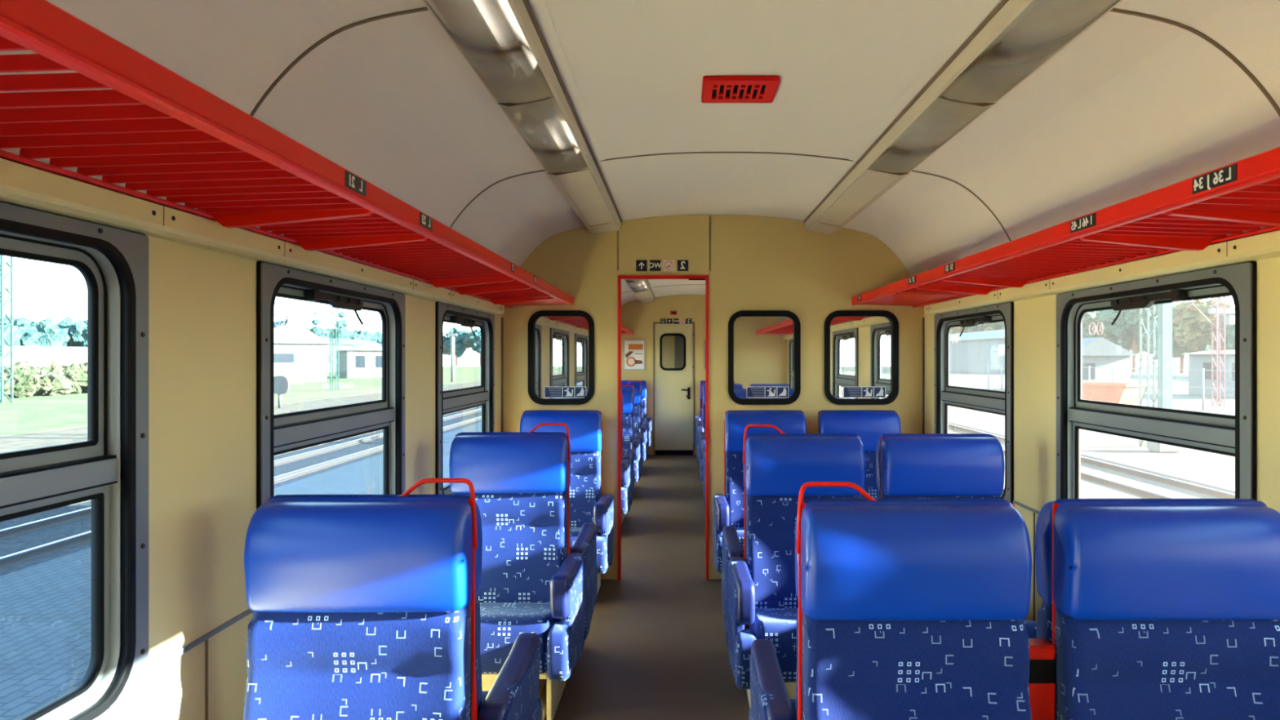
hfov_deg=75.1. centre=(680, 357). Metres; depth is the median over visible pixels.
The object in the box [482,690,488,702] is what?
seat cushion
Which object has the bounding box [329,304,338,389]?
lattice mast
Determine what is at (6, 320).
tree
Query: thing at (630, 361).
food picture
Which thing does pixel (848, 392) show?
window
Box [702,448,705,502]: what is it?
seat
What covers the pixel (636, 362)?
food picture
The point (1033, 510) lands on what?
trim
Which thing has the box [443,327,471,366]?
tree
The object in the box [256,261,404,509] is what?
window
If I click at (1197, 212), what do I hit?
luggage rack
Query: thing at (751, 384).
seat
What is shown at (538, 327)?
window
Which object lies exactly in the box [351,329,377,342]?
tree
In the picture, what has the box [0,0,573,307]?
luggage rack
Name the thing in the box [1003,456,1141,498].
yard
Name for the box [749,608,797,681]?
seat cushion
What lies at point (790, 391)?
seat
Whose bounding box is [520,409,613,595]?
seat
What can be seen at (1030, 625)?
seat cushion
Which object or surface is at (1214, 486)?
kerb
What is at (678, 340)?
door
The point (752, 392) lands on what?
window
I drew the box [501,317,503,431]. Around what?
trim
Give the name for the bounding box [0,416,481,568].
rail
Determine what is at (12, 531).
rail
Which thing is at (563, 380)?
window
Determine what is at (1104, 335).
tree
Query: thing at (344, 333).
tree
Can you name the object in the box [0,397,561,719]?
platform
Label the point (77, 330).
tree
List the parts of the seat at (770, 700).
armrest, backrest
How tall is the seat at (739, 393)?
1.172 m
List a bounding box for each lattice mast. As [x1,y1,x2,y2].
[0,255,13,403]
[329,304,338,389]
[1138,304,1157,447]
[1208,296,1235,407]
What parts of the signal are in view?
post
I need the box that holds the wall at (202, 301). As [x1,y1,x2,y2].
[120,235,588,719]
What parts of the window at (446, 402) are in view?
sash frame, frame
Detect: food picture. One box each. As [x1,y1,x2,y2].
[625,351,633,358]
[626,356,635,366]
[627,358,634,364]
[634,360,642,364]
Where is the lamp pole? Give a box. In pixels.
[448,333,457,382]
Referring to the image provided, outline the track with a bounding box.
[0,382,578,576]
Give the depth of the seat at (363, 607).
1.96 m
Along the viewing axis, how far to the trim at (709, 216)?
5.51 m
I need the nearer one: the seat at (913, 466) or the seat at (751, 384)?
the seat at (913, 466)
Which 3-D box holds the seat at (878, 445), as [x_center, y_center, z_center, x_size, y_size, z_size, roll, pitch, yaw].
[1.150,0.906,3.988,0.516,1.129,0.541,0,0,0]
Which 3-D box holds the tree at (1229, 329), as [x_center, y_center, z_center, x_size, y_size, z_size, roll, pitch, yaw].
[88.106,-2.881,125.075,12.821,11.274,11.739,0,0,0]
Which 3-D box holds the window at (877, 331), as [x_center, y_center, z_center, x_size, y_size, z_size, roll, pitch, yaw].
[1.629,0.245,6.400,0.071,1.032,1.214,0,0,0]
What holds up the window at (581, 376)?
in the wall at (202, 301)
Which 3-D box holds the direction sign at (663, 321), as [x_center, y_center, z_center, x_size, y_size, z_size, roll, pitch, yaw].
[-0.073,-0.549,12.541,0.462,0.078,0.005,0,0,0]
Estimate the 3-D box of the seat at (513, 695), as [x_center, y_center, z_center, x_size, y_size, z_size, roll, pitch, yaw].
[-0.733,0.906,2.354,0.594,1.129,0.606,0,0,0]
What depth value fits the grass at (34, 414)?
52.83 m
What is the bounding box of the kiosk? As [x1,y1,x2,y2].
[333,343,382,377]
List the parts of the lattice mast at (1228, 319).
leg, leg, leg, leg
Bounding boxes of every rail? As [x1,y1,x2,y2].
[0,383,578,540]
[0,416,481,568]
[840,396,1235,498]
[1002,448,1176,498]
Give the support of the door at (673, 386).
in the wall at (757, 358)
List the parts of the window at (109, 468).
sash frame, frame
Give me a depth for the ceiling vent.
2.90 m
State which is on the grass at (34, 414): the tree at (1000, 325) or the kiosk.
the kiosk
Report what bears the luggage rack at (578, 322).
attached to the wall at (202, 301)
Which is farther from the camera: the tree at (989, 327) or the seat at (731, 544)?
the tree at (989, 327)
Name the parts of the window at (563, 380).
sash frame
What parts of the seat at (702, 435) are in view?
armrest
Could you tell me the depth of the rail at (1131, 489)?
17.62 m
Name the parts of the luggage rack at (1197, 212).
solid panel, number plate, number plate, number plate, slat panel, number plate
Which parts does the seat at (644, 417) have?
backrest, armrest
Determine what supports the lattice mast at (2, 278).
on the grass at (34, 414)
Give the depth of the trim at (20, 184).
1.88 m
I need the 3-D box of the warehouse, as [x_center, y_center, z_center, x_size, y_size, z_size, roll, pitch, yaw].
[60.000,-1.250,171.429,12.800,8.000,60.800,0,0,0]
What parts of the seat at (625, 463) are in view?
edge plate, armrest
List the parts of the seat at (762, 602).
armrest, edge plate, grab handle, backrest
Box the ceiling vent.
[701,75,780,102]
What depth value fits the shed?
160.94 m
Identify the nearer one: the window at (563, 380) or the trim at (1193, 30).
the trim at (1193, 30)
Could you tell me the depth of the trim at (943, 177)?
3.83 m
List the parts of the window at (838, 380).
frame, sash frame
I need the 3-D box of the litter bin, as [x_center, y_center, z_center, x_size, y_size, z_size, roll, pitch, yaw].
[0.848,1.075,1.993,0.074,0.790,0.064,0,0,0]
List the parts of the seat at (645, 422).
armrest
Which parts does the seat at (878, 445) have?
backrest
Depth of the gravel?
30.99 m
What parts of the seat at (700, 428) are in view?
armrest, backrest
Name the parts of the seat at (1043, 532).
backrest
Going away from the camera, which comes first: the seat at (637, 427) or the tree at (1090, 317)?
the seat at (637, 427)
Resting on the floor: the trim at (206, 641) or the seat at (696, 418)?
the seat at (696, 418)
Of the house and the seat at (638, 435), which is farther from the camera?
the house
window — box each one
[0,200,148,719]
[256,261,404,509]
[435,302,494,494]
[527,310,594,404]
[535,324,541,397]
[550,328,569,398]
[574,333,588,390]
[728,310,800,404]
[788,338,793,389]
[824,310,898,404]
[832,328,857,398]
[870,322,890,398]
[933,302,1013,503]
[1056,261,1257,501]
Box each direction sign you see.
[635,260,688,271]
[660,318,691,324]
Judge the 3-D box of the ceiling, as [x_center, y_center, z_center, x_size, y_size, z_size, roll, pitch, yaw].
[0.212,-0.662,6.300,2.885,0.664,16.000,0,0,0]
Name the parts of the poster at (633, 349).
orange panel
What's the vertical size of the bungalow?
4.400 m
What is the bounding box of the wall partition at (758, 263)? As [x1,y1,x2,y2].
[501,214,924,579]
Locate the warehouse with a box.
[949,328,1004,373]
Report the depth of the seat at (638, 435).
9.29 m
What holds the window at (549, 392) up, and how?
in the wall partition at (758, 263)
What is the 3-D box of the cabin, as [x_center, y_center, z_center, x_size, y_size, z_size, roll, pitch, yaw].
[40.000,1.100,58.674,4.300,3.300,8.800,0,0,0]
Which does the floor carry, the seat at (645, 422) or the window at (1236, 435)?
the seat at (645, 422)
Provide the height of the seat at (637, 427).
1.172 m
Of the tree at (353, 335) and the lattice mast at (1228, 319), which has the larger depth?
the tree at (353, 335)
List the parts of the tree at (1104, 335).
crown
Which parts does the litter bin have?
lid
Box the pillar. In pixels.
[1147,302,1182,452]
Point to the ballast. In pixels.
(1173, 491)
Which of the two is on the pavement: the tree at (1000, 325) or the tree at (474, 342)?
the tree at (1000, 325)
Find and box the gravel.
[0,369,578,522]
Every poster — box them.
[622,338,645,370]
[703,338,705,370]
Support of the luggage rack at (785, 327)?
attached to the wall at (1034, 318)
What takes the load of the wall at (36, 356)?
on the grass at (34, 414)
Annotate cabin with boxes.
[1182,350,1235,397]
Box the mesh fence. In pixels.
[984,364,1235,410]
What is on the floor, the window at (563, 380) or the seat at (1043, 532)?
the seat at (1043, 532)
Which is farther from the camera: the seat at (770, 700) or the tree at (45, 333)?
the tree at (45, 333)
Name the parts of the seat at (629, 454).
armrest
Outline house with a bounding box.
[274,320,329,382]
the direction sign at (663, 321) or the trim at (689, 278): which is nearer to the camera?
the trim at (689, 278)
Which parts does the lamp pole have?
post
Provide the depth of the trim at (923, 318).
5.50 m
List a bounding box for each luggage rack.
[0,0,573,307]
[542,316,634,334]
[755,316,871,335]
[851,146,1279,307]
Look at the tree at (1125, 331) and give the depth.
153.38 m
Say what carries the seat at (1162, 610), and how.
on the floor
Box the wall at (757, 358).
[621,294,787,454]
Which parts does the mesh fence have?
post, post, post, post, post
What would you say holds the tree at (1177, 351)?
on the pavement
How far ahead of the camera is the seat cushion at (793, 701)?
2.46 m
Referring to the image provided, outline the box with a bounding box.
[670,311,676,315]
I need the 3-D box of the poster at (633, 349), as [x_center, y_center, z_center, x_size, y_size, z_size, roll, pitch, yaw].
[-0.700,-0.042,12.542,0.338,0.471,0.014,0,0,0]
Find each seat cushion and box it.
[480,602,561,673]
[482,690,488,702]
[569,527,598,549]
[735,527,744,555]
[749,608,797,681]
[789,698,795,716]
[1023,619,1036,638]
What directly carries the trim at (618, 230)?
attached to the wall partition at (758, 263)
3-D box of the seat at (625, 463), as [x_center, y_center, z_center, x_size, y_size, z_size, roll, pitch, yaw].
[-0.733,0.884,7.002,0.594,1.172,0.646,0,0,0]
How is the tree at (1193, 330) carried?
on the pavement
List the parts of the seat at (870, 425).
backrest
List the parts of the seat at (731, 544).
armrest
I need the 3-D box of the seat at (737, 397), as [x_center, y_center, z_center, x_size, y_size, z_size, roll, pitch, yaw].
[0.506,0.884,7.002,0.594,1.172,0.646,0,0,0]
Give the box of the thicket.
[3,360,87,398]
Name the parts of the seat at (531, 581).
backrest, grab handle, edge plate, armrest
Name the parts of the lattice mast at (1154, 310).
leg, leg, leg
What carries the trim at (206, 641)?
attached to the wall at (202, 301)
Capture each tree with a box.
[3,315,59,328]
[3,316,70,346]
[3,326,22,346]
[57,316,87,346]
[309,311,323,337]
[320,327,350,337]
[333,311,350,338]
[349,330,365,339]
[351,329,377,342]
[365,330,382,343]
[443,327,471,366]
[462,328,480,366]
[950,326,967,333]
[967,324,987,332]
[983,323,996,331]
[990,321,1004,329]
[1082,311,1103,337]
[1096,304,1157,372]
[1103,333,1152,368]
[1142,306,1210,373]
[1172,297,1235,351]
[1220,313,1235,350]
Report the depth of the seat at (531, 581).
3.67 m
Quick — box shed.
[320,337,382,372]
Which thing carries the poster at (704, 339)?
attached to the wall at (757, 358)
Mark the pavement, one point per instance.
(1211, 467)
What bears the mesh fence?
on the pavement
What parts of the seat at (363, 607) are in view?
backrest, grab handle, edge plate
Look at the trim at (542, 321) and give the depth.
7.79 m
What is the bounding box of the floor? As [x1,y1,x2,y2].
[544,443,750,719]
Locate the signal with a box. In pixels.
[274,375,289,408]
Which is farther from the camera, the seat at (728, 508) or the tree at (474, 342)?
the tree at (474, 342)
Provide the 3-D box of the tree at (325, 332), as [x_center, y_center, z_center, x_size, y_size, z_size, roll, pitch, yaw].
[-91.667,-2.568,215.255,10.670,10.647,11.412,0,0,0]
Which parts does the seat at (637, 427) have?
backrest, edge plate, armrest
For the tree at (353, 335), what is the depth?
223.88 m
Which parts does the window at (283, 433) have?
sash frame, frame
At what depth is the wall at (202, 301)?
2.09 m
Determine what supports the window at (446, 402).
in the wall at (202, 301)
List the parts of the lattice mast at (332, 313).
leg, leg, leg, leg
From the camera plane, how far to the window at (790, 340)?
12.22 m
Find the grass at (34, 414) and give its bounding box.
[0,366,578,436]
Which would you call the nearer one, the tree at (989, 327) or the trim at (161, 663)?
the trim at (161, 663)
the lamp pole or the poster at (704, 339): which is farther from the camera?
the lamp pole
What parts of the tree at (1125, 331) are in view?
crown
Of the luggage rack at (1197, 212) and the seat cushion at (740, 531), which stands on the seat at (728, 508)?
the seat cushion at (740, 531)
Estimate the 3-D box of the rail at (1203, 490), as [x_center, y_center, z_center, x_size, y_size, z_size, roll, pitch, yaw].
[10.850,2.745,87.500,0.140,0.130,225.000,0,0,0]
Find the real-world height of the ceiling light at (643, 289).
0.098 m
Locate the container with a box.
[1082,382,1151,404]
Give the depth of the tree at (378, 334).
243.01 m
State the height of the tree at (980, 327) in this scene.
19.943 m
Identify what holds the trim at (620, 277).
attached to the wall partition at (758, 263)
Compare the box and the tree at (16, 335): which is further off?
the tree at (16, 335)
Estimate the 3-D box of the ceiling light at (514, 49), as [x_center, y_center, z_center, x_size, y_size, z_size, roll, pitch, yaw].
[-0.482,-0.863,1.931,0.268,0.098,7.161,0,0,0]
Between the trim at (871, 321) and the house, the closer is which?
the trim at (871, 321)
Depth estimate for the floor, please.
4.55 m
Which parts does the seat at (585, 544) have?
backrest, armrest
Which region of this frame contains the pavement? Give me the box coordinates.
[840,366,1235,488]
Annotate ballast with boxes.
[948,427,1221,498]
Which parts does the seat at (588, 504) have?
backrest, edge plate, armrest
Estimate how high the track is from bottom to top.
0.300 m
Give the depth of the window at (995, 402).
4.58 m
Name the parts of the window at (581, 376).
pane, pane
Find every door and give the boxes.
[654,324,693,454]
[674,323,685,368]
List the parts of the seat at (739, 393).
armrest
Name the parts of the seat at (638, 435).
armrest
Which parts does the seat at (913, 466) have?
backrest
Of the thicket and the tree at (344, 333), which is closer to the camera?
the thicket
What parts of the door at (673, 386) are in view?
lock plate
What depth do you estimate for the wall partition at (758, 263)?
5.51 m
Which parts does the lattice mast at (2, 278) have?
leg, leg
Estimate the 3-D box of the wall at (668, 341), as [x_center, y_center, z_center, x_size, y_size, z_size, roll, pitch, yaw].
[0.212,0.262,14.280,2.800,2.417,0.040,0,0,0]
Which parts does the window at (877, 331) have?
sash frame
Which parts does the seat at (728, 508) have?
armrest, edge plate, backrest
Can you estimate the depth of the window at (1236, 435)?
2.80 m
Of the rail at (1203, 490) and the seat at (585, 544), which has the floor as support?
the seat at (585, 544)
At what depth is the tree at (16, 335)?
111.38 m
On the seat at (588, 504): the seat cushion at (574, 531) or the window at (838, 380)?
the seat cushion at (574, 531)
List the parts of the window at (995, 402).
frame, sash frame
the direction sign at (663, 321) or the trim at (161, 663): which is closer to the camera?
the trim at (161, 663)
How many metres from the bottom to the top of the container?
1.340 m
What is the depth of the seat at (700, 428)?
10.69 m
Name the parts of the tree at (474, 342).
crown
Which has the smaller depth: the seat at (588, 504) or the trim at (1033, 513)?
the trim at (1033, 513)
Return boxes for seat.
[243,478,477,719]
[275,494,542,719]
[448,422,585,719]
[468,431,597,639]
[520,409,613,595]
[563,392,631,514]
[586,385,640,481]
[621,380,647,460]
[621,380,651,446]
[621,388,643,488]
[621,448,634,524]
[639,383,648,456]
[694,380,734,446]
[696,420,702,457]
[697,380,742,460]
[698,388,746,476]
[700,389,746,481]
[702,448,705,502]
[704,396,772,506]
[712,409,806,573]
[721,433,848,645]
[727,424,865,707]
[749,383,790,389]
[749,498,1005,719]
[772,389,793,398]
[795,481,1031,719]
[817,409,901,498]
[875,433,983,498]
[880,434,1036,638]
[1034,498,1255,644]
[1052,500,1279,719]
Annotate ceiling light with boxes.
[422,0,627,234]
[624,279,657,303]
[797,0,1123,234]
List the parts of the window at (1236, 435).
frame, sash frame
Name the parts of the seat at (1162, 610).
backrest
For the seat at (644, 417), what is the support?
on the floor
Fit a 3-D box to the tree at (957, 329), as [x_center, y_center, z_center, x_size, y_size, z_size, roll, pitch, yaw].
[85.957,-7.389,252.294,12.334,20.283,11.967,0,0,0]
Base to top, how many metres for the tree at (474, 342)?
11.741 m
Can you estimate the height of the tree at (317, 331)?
12.754 m
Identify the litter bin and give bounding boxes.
[1028,638,1055,719]
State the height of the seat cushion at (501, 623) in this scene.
0.228 m
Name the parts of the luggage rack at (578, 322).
slat panel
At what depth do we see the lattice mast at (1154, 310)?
25.83 m
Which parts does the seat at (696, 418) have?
armrest, backrest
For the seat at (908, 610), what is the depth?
1.90 m
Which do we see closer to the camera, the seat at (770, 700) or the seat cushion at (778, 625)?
the seat at (770, 700)
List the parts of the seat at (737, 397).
armrest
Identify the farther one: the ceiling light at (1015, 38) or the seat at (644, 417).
the seat at (644, 417)
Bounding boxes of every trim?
[0,158,504,315]
[148,608,253,674]
[204,639,208,719]
[249,6,1279,116]
[449,151,1011,241]
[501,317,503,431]
[535,316,588,336]
[617,230,618,271]
[617,275,708,579]
[622,284,705,293]
[653,322,694,454]
[688,278,705,279]
[709,216,711,271]
[782,316,889,339]
[922,317,924,433]
[924,230,1279,315]
[1013,500,1039,514]
[1033,512,1035,621]
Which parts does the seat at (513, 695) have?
backrest, armrest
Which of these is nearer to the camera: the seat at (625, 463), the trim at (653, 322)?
the seat at (625, 463)
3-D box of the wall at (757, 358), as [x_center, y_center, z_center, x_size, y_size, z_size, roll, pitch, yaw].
[0.212,0.262,12.572,2.800,2.417,0.045,0,0,0]
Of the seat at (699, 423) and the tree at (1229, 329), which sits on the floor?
the seat at (699, 423)
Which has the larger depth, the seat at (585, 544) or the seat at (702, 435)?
the seat at (702, 435)
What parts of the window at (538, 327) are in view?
frame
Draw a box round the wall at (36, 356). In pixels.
[3,345,87,367]
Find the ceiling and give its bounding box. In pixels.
[0,0,1279,321]
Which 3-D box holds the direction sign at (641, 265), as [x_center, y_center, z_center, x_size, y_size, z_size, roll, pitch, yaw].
[-0.123,-0.610,5.511,0.346,0.073,0.005,0,0,0]
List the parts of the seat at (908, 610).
edge plate, grab handle, backrest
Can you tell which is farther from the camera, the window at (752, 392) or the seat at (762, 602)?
the window at (752, 392)
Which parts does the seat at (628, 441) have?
grab handle, backrest, armrest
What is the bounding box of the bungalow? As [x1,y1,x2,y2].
[1082,337,1137,382]
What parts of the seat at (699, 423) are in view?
armrest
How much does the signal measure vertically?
1.750 m
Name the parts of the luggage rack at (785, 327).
solid panel, slat panel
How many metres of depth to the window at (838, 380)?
8.44 m
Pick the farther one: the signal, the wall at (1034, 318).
the signal
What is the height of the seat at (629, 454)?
1.129 m
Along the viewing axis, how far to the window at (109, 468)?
1.75 m
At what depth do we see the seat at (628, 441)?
8.92 m
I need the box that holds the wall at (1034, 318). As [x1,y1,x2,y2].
[787,256,1279,622]
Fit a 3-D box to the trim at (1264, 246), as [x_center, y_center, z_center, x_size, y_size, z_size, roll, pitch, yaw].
[1.577,-0.301,1.810,0.071,0.061,6.920,0,0,0]
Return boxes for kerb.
[840,395,1235,493]
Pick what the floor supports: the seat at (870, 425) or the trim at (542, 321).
the seat at (870, 425)

